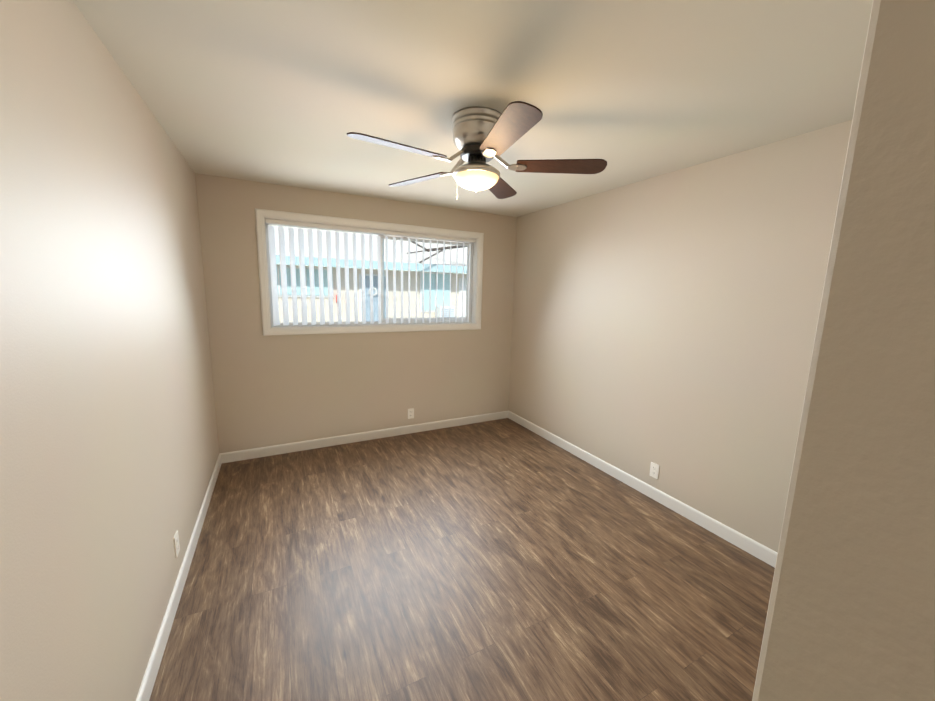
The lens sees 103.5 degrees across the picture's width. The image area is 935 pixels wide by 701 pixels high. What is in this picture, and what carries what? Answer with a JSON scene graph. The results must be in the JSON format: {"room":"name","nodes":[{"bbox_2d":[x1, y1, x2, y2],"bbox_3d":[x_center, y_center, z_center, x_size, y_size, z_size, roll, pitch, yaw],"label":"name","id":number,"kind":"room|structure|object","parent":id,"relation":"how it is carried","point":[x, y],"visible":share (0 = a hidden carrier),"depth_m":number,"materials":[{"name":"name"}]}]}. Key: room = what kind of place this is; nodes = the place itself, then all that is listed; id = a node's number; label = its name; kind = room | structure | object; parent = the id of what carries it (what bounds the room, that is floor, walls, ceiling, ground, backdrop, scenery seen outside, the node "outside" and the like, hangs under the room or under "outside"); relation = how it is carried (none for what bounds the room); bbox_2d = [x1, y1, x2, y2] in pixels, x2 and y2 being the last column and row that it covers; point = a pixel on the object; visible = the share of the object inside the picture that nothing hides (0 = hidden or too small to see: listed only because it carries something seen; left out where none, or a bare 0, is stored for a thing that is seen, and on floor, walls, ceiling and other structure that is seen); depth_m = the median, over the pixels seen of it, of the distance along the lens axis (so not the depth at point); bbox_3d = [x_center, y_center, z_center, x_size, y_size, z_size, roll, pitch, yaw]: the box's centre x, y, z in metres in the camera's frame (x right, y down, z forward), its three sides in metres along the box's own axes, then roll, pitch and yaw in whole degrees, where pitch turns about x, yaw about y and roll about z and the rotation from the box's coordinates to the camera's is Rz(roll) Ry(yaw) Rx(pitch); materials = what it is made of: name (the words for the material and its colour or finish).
{"room":"empty bedroom","nodes":[
{"label":"empty bedroom","id":0,"kind":"room"},
{"bbox_2d":[0,0,218,700],"bbox_3d":[-1.037,0.206,0.741,0.150,2.440,5.715,-3,10,-27],"label":"wall","id":1,"kind":"structure","parent":0,"point":[109,450],"depth_m":1.14,"materials":[{"name":"beige paint"}]},
{"bbox_2d":[174,530,179,557],"bbox_3d":[-1.493,0.994,1.896,0.007,0.114,0.070,-3,10,-27],"label":"electrical outlet","id":2,"kind":"object","parent":1,"relation":"attached to","point":[176,543],"visible":1,"depth_m":1.89,"materials":[{"name":"white plastic"}]},
{"bbox_2d":[136,454,221,700],"bbox_3d":[-0.981,1.365,0.941,0.013,0.092,5.365,-3,10,-27],"label":"baseboard","id":3,"kind":"structure","parent":1,"relation":"attached to","point":[148,680],"depth_m":1.76,"materials":[{"name":"white wood"}]},
{"bbox_2d":[195,173,516,452],"bbox_3d":[-0.864,-0.290,3.891,3.370,2.440,0.200,-3,10,-27],"label":"wall","id":4,"kind":"structure","parent":0,"point":[271,390],"depth_m":3.59,"materials":[{"name":"beige paint"}]},
{"bbox_2d":[219,410,508,462],"bbox_3d":[-0.843,0.885,3.982,3.070,0.092,0.013,-3,10,-27],"label":"baseboard","id":5,"kind":"structure","parent":4,"relation":"attached to","point":[233,456],"depth_m":3.80,"materials":[{"name":"white wood"}]},
{"bbox_2d":[255,208,483,335],"bbox_3d":[-0.858,-0.736,3.782,2.227,1.085,0.181,-3,10,-27],"label":"window","id":6,"kind":"structure","parent":4,"relation":"in","point":[475,297],"depth_m":3.74,"materials":[{"name":"white"}]},
{"bbox_2d":[265,219,475,325],"bbox_3d":[-0.849,-0.741,3.764,2.083,0.929,0.079,-3,10,-27],"label":"window blinds","id":7,"kind":"object","parent":6,"relation":"attached to","point":[272,252],"visible":1,"depth_m":3.55,"materials":[{"name":"white plastic"}]},
{"bbox_2d":[408,408,413,418],"bbox_3d":[-0.624,0.695,4.067,0.070,0.114,0.007,-3,10,-27],"label":"electrical outlet","id":8,"kind":"object","parent":4,"relation":"attached to","point":[410,413],"visible":1,"depth_m":4.06,"materials":[{"name":"white plastic"}]},
{"bbox_2d":[149,418,774,700],"bbox_3d":[0.365,1.388,1.674,3.470,0.120,5.715,-3,10,-27],"label":"floor","id":9,"kind":"structure","parent":0,"point":[506,559],"depth_m":1.99,"materials":[{"name":"brown wood"}]},
{"bbox_2d":[73,0,872,216],"bbox_3d":[0.425,-1.139,1.272,3.470,0.120,5.715,-3,10,-27],"label":"ceiling","id":10,"kind":"structure","parent":0,"point":[293,93],"depth_m":1.54,"materials":[{"name":"paint"}]},
{"bbox_2d":[347,101,606,199],"bbox_3d":[0.025,-0.989,1.892,1.252,0.390,1.272,-3,10,-27],"label":"ceiling fan","id":11,"kind":"object","parent":10,"relation":"hanging from","point":[482,136],"visible":1,"depth_m":1.83,"materials":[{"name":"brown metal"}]},
{"bbox_2d":[509,120,851,552],"bbox_3d":[1.416,-0.093,2.993,0.150,2.440,3.915,-3,10,-27],"label":"wall","id":12,"kind":"structure","parent":0,"point":[667,323],"depth_m":2.56,"materials":[{"name":"beige paint"}]},
{"bbox_2d":[508,411,777,567],"bbox_3d":[1.350,1.081,3.075,0.013,0.092,3.665,-3,10,-27],"label":"baseboard","id":13,"kind":"structure","parent":12,"relation":"attached to","point":[765,554],"depth_m":2.78,"materials":[{"name":"white wood"}]},
{"bbox_2d":[649,462,658,478],"bbox_3d":[1.452,0.933,2.866,0.007,0.114,0.070,-3,10,-27],"label":"electrical outlet","id":14,"kind":"object","parent":12,"relation":"attached to","point":[654,470],"visible":1,"depth_m":2.86,"materials":[{"name":"white plastic"}]},
{"bbox_2d":[752,0,934,700],"bbox_3d":[1.647,0.381,0.050,2.460,2.440,1.700,-3,10,-27],"label":"wall","id":15,"kind":"structure","parent":0,"point":[851,613],"depth_m":0.17,"materials":[{"name":"beige paint"}]},
{"label":"outside","id":16,"kind":"structure","parent":0,"visible":0},
{"bbox_3d":[-5.111,-0.139,13.249,28.000,0.100,20.025,-3,10,-27],"label":"ground","id":17,"kind":"structure","parent":16,"visible":0},
{"bbox_2d":[269,225,466,322],"bbox_3d":[-4.131,-1.896,11.134,22.600,4.080,7.300,-3,10,-27],"label":"building","id":18,"kind":"structure","parent":17,"relation":"on","point":[450,298],"depth_m":9.56,"materials":[{"name":"beige"}]},
{"bbox_2d":[404,237,466,262],"bbox_3d":[0.053,-1.428,9.693,3.832,3.814,0.332,-3,10,-27],"label":"tree","id":19,"kind":"object","parent":17,"relation":"on","point":[439,248],"depth_m":9.13,"materials":[{"name":"brown plant"}]}
]}

